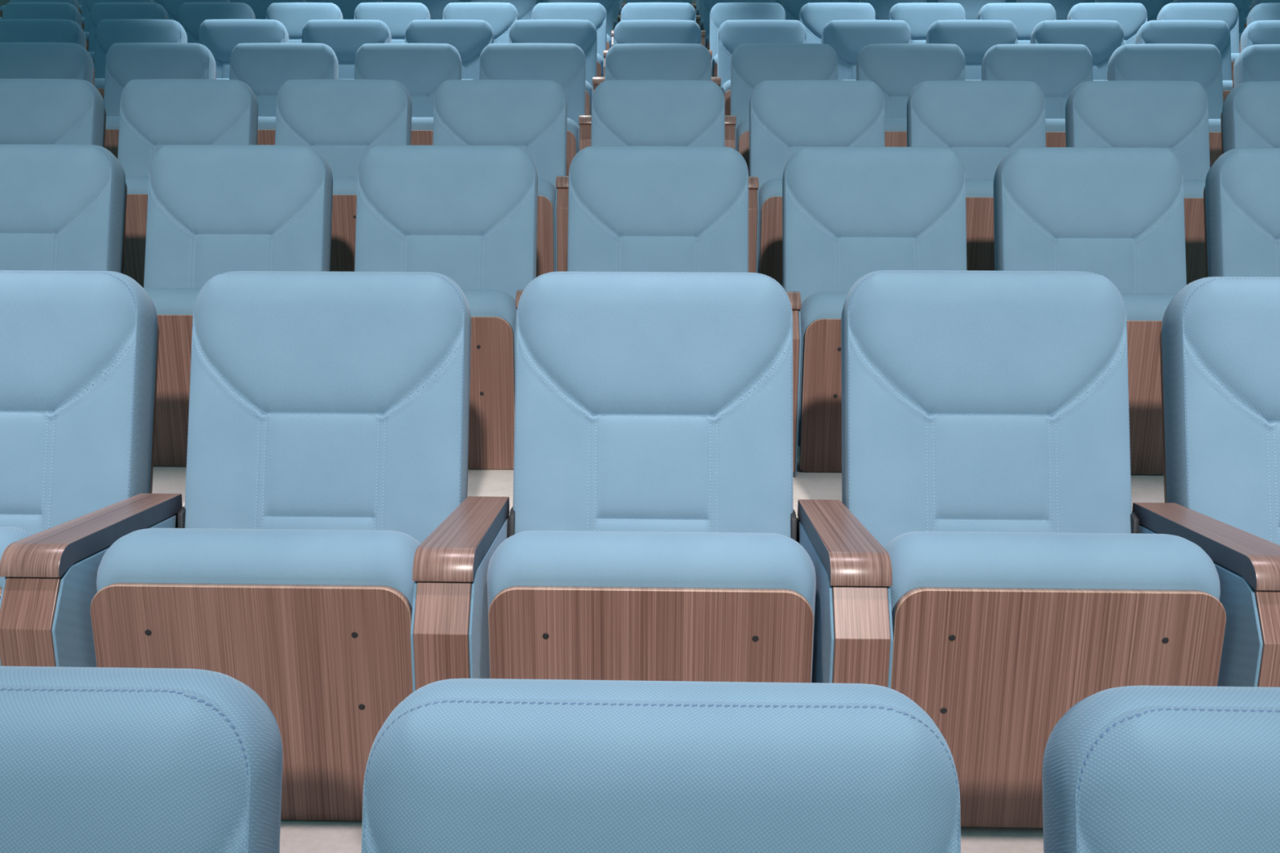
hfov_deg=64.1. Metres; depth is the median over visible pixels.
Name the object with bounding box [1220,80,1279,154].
seat
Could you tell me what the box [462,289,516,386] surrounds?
seat cushion
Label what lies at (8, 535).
seat cushion
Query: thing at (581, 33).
seat
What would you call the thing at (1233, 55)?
seat cushion
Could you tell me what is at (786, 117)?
seat
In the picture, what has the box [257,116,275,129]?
seat cushion
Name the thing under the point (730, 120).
armrest
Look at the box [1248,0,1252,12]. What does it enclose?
seat
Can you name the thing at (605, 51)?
armrest
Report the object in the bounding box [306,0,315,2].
seat
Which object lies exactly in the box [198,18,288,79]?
seat
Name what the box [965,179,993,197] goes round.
seat cushion
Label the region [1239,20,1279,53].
seat
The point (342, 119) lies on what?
seat
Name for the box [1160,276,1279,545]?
seat
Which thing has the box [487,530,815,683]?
seat cushion
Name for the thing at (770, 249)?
seat cushion
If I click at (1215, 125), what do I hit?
seat cushion
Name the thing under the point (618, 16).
armrest
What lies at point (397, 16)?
seat
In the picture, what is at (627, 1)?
seat
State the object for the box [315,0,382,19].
seat
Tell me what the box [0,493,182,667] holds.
armrest
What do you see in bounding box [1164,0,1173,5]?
seat
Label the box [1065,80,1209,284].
seat
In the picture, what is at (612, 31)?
armrest
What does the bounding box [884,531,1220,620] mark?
seat cushion
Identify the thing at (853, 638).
armrest
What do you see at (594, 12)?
seat
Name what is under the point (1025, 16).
seat
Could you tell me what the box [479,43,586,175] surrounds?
seat
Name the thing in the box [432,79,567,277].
seat
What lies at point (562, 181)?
armrest
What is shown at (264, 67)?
seat
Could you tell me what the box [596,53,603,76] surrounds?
seat cushion
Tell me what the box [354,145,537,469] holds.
seat
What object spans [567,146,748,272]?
seat
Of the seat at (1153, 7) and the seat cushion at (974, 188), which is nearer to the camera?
the seat cushion at (974, 188)
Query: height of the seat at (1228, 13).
0.783 m
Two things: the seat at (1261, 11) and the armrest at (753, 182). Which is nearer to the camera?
the armrest at (753, 182)
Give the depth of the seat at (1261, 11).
6.19 m
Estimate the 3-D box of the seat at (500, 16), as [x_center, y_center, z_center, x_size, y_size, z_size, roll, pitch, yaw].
[-0.992,-2.211,6.212,0.470,0.783,0.498,0,8,1]
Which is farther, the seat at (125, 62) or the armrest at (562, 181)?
the seat at (125, 62)
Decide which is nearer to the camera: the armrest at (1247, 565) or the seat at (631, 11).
the armrest at (1247, 565)
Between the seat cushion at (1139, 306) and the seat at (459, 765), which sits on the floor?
the seat at (459, 765)
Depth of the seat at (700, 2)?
8.09 m
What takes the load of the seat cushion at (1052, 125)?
on the seat at (1057, 69)
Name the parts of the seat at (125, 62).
seat panel, backrest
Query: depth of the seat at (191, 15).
6.30 m
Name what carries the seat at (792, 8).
on the floor
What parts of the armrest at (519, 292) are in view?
panel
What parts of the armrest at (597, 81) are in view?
trim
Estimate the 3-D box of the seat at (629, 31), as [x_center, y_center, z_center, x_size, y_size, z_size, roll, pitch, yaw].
[0.087,-1.733,5.281,0.470,0.783,0.498,0,8,1]
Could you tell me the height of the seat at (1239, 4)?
0.783 m
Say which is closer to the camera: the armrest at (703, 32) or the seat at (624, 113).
the seat at (624, 113)
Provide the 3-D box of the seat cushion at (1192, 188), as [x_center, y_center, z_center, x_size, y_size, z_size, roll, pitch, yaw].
[1.707,-0.600,3.272,0.461,0.366,0.141,0,8,1]
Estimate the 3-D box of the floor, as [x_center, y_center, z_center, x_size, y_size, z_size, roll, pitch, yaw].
[0.051,-1.037,2.942,16.000,4.069,18.600,0,8,1]
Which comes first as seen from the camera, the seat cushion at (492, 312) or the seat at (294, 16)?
the seat cushion at (492, 312)
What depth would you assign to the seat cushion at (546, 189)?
3.24 m
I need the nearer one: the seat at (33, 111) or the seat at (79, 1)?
the seat at (33, 111)
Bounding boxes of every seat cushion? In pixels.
[0,4,5,10]
[0,527,34,587]
[84,31,89,39]
[88,51,94,60]
[94,78,104,88]
[96,528,420,608]
[105,115,119,128]
[125,176,148,194]
[142,287,201,315]
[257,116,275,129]
[332,177,357,195]
[411,117,433,130]
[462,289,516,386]
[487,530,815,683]
[537,177,555,271]
[567,117,578,153]
[585,80,592,115]
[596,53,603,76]
[606,33,611,48]
[700,19,703,30]
[705,34,709,48]
[711,53,717,76]
[721,80,730,94]
[736,118,749,151]
[757,178,782,273]
[797,291,848,446]
[884,118,906,131]
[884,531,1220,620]
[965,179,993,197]
[1045,118,1065,132]
[1120,293,1177,320]
[1183,180,1205,198]
[1208,119,1221,132]
[1222,80,1232,90]
[1231,53,1239,62]
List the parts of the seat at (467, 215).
backrest, seat panel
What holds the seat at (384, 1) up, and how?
on the floor
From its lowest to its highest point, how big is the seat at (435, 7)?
0.783 m
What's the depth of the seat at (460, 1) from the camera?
8.11 m
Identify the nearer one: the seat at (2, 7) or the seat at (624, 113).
the seat at (624, 113)
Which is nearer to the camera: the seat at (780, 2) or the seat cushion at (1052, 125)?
the seat cushion at (1052, 125)
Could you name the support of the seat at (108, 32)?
on the floor
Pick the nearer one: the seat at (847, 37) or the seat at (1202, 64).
the seat at (1202, 64)
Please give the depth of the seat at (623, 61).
4.41 m
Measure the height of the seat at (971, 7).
0.783 m
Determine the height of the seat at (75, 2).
0.783 m
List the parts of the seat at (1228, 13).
backrest, seat panel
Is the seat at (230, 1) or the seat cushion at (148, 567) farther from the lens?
the seat at (230, 1)
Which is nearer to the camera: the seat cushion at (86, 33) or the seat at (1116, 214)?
the seat at (1116, 214)
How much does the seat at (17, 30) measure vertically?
0.783 m
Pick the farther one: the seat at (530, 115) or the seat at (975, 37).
the seat at (975, 37)
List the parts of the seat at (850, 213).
seat panel, backrest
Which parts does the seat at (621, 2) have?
backrest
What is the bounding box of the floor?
[151,445,1164,852]
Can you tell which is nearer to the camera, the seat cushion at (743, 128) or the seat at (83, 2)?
the seat cushion at (743, 128)
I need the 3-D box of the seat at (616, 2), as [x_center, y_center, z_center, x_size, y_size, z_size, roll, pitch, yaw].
[-0.401,-3.146,8.034,0.470,0.783,0.498,0,8,1]
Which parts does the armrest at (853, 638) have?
support frame, panel, trim, panel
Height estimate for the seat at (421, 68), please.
0.783 m
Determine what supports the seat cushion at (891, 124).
on the seat at (896, 68)
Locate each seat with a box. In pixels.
[0,4,5,17]
[0,18,87,48]
[0,42,94,85]
[0,78,106,147]
[0,143,127,274]
[0,270,159,598]
[0,666,282,852]
[2,2,82,28]
[9,0,79,10]
[78,0,82,15]
[81,0,85,31]
[84,0,154,51]
[88,2,168,62]
[90,271,471,821]
[93,18,187,98]
[103,42,216,159]
[117,79,257,287]
[142,144,333,466]
[153,0,162,5]
[162,0,230,22]
[177,2,255,43]
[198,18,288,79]
[229,0,239,2]
[229,42,338,145]
[239,0,306,19]
[266,2,342,43]
[275,79,412,271]
[302,19,391,79]
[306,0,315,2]
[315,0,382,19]
[354,2,430,43]
[354,43,462,145]
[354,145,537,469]
[361,678,960,852]
[382,0,393,2]
[393,0,459,19]
[404,19,493,79]
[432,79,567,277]
[442,2,518,43]
[459,0,471,2]
[471,0,536,19]
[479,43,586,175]
[487,271,815,683]
[508,19,596,115]
[531,2,606,76]
[536,0,548,4]
[548,0,613,49]
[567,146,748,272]
[591,80,724,146]
[604,43,711,80]
[613,0,619,29]
[613,19,701,44]
[618,0,623,15]
[620,2,696,22]
[626,0,691,4]
[695,0,698,15]
[698,0,703,30]
[703,0,769,49]
[709,2,785,76]
[717,19,806,115]
[730,43,837,176]
[749,80,884,286]
[769,0,782,5]
[782,0,848,20]
[782,146,966,471]
[799,2,875,44]
[822,19,911,79]
[840,270,1226,827]
[848,0,859,2]
[856,43,965,146]
[859,0,926,19]
[888,2,965,43]
[906,80,1045,271]
[925,19,1017,79]
[926,0,937,2]
[937,0,1005,19]
[977,2,1056,44]
[981,44,1093,146]
[993,146,1186,475]
[1005,0,1016,2]
[1016,0,1084,20]
[1030,19,1124,80]
[1042,685,1279,852]
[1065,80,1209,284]
[1066,2,1146,44]
[1084,0,1094,2]
[1094,0,1164,22]
[1106,43,1222,168]
[1134,19,1232,103]
[1156,2,1239,79]
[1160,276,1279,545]
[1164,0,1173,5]
[1173,0,1244,44]
[1203,147,1279,277]
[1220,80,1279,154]
[1232,44,1279,88]
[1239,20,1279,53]
[1244,0,1248,28]
[1245,2,1279,27]
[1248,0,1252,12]
[1250,0,1279,9]
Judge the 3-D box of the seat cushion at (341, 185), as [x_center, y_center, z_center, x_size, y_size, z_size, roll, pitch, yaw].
[-1.045,-0.622,3.325,0.461,0.366,0.141,0,8,1]
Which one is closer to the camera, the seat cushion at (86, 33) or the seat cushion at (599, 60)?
the seat cushion at (599, 60)
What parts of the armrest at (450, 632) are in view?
panel, trim, panel, support frame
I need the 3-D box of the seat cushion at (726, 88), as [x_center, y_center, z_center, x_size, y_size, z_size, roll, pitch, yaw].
[0.633,-1.547,5.126,0.461,0.366,0.141,0,8,1]
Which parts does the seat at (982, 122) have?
backrest, seat panel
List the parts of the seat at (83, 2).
backrest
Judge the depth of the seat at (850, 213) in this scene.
2.58 m
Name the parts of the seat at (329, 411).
seat panel, backrest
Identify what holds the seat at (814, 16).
on the floor
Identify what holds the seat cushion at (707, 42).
on the seat at (708, 4)
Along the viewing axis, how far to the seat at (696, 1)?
9.00 m
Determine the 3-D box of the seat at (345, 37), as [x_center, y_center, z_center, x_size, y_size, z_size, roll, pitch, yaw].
[-1.563,-1.746,5.311,0.470,0.783,0.498,0,8,1]
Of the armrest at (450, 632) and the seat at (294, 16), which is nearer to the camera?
the armrest at (450, 632)
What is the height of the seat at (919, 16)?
0.783 m
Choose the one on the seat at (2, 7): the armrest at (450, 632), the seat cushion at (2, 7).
the seat cushion at (2, 7)
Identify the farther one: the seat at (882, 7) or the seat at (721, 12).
the seat at (882, 7)
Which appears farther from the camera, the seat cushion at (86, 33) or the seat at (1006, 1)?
the seat at (1006, 1)
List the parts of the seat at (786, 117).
seat panel, backrest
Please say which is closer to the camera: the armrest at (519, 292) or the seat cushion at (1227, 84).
the armrest at (519, 292)
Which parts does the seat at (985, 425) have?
backrest, seat panel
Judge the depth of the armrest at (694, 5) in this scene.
8.66 m
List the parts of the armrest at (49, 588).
panel, trim, panel, support frame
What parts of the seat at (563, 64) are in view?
backrest, seat panel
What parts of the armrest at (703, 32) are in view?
trim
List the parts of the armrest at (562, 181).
panel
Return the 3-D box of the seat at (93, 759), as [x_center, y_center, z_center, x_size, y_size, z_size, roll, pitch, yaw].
[-0.534,0.606,0.706,0.470,0.783,0.498,0,8,1]
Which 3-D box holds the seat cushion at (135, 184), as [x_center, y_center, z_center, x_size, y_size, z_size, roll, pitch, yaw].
[-1.595,-0.627,3.337,0.461,0.366,0.141,0,8,1]
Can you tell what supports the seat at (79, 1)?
on the floor
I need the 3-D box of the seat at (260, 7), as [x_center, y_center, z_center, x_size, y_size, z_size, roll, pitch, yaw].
[-2.621,-2.694,7.159,0.470,0.783,0.498,0,8,1]
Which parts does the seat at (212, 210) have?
seat panel, backrest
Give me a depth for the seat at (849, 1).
8.05 m
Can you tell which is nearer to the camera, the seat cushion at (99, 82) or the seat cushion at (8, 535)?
the seat cushion at (8, 535)
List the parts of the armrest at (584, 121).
panel, trim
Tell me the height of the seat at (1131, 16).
0.783 m
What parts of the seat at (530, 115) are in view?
backrest, seat panel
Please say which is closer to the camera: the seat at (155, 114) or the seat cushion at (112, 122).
the seat at (155, 114)
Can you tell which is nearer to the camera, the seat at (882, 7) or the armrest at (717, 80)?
the armrest at (717, 80)
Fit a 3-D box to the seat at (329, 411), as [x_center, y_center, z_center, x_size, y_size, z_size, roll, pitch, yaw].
[-0.527,0.146,1.627,0.470,0.783,0.498,0,8,1]
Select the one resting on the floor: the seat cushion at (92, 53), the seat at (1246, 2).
the seat at (1246, 2)
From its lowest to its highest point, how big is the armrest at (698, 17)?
0.415 m
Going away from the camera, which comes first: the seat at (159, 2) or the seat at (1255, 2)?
the seat at (1255, 2)
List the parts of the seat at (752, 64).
seat panel, backrest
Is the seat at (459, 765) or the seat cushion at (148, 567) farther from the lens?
the seat cushion at (148, 567)
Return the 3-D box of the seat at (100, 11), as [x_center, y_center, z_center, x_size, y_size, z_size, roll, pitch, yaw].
[-3.191,-2.229,6.256,0.470,0.783,0.498,0,8,1]
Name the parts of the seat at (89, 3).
seat panel, backrest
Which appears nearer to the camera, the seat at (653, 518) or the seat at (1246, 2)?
the seat at (653, 518)
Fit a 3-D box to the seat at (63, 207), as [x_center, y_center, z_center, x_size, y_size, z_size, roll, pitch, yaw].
[-1.602,-0.329,2.564,0.470,0.783,0.498,0,8,1]
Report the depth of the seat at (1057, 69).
4.39 m
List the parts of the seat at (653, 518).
seat panel, backrest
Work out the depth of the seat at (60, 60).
4.46 m
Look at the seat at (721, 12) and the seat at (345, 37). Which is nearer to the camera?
the seat at (345, 37)
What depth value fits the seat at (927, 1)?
8.04 m
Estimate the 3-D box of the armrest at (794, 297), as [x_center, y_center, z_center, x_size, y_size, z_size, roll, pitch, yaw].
[0.317,-0.115,2.446,0.080,0.415,0.393,0,8,1]
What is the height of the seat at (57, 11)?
0.783 m
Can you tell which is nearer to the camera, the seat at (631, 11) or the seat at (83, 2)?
the seat at (631, 11)
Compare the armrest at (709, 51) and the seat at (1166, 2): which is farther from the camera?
the seat at (1166, 2)
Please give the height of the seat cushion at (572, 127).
0.366 m
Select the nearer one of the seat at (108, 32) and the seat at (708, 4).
the seat at (108, 32)
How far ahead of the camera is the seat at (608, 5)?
7.18 m
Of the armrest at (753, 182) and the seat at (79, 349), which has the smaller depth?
the seat at (79, 349)
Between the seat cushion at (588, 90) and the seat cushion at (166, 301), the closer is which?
the seat cushion at (166, 301)
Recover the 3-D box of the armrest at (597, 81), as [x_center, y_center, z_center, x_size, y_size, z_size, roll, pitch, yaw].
[-0.191,-1.536,5.202,0.080,0.415,0.393,0,8,1]
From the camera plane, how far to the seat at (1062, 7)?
7.11 m
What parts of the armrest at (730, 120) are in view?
trim, panel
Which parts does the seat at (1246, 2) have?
backrest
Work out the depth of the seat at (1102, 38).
5.29 m
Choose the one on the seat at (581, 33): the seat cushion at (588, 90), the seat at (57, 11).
the seat cushion at (588, 90)
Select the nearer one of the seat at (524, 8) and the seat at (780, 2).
the seat at (524, 8)
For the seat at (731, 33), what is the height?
0.783 m
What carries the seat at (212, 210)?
on the floor
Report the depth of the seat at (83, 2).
8.18 m
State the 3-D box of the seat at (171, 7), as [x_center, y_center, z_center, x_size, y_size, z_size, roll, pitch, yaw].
[-3.171,-2.699,7.169,0.470,0.783,0.498,0,8,1]
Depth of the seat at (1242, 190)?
2.57 m
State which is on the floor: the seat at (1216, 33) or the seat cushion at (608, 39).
the seat at (1216, 33)
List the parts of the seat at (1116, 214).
backrest, seat panel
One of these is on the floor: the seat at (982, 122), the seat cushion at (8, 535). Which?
the seat at (982, 122)
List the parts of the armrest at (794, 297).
trim, panel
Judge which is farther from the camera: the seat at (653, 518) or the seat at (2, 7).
the seat at (2, 7)
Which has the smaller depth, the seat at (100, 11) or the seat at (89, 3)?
the seat at (100, 11)
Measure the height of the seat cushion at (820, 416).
0.366 m
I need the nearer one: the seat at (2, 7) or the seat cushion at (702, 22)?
the seat cushion at (702, 22)
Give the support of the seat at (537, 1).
on the floor
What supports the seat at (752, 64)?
on the floor
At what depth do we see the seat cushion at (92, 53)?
6.03 m
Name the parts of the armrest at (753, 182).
panel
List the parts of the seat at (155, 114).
seat panel, backrest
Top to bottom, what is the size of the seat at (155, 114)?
0.783 m
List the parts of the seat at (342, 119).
seat panel, backrest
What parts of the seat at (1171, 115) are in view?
backrest, seat panel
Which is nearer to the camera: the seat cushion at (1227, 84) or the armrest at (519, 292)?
the armrest at (519, 292)
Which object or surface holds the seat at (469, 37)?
on the floor
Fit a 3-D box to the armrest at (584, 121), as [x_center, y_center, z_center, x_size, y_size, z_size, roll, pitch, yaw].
[-0.203,-1.069,4.286,0.080,0.415,0.393,0,8,1]
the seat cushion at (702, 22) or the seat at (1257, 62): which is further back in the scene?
the seat cushion at (702, 22)
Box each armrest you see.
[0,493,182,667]
[410,496,509,692]
[515,289,524,368]
[555,175,568,271]
[577,115,591,151]
[591,76,604,96]
[603,49,608,76]
[611,30,613,46]
[617,15,620,23]
[691,3,696,14]
[695,15,700,27]
[701,30,705,46]
[707,49,711,76]
[711,76,720,87]
[724,115,736,150]
[748,176,759,272]
[786,291,801,475]
[796,499,893,688]
[1132,502,1279,687]
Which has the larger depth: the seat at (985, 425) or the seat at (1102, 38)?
the seat at (1102, 38)
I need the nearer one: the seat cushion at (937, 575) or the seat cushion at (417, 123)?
the seat cushion at (937, 575)
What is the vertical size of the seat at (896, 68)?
0.783 m
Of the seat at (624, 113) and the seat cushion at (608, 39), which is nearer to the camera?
the seat at (624, 113)
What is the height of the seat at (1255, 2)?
0.783 m
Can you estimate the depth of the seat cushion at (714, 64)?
5.97 m
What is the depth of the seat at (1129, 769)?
0.76 m
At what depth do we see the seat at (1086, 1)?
8.02 m
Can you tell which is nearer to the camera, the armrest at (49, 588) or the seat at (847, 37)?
the armrest at (49, 588)
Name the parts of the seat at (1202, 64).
backrest, seat panel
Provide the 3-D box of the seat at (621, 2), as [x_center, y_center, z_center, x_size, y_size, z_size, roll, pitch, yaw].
[-0.381,-3.616,8.950,0.470,0.783,0.498,0,8,1]
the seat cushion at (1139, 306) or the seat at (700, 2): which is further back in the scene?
the seat at (700, 2)

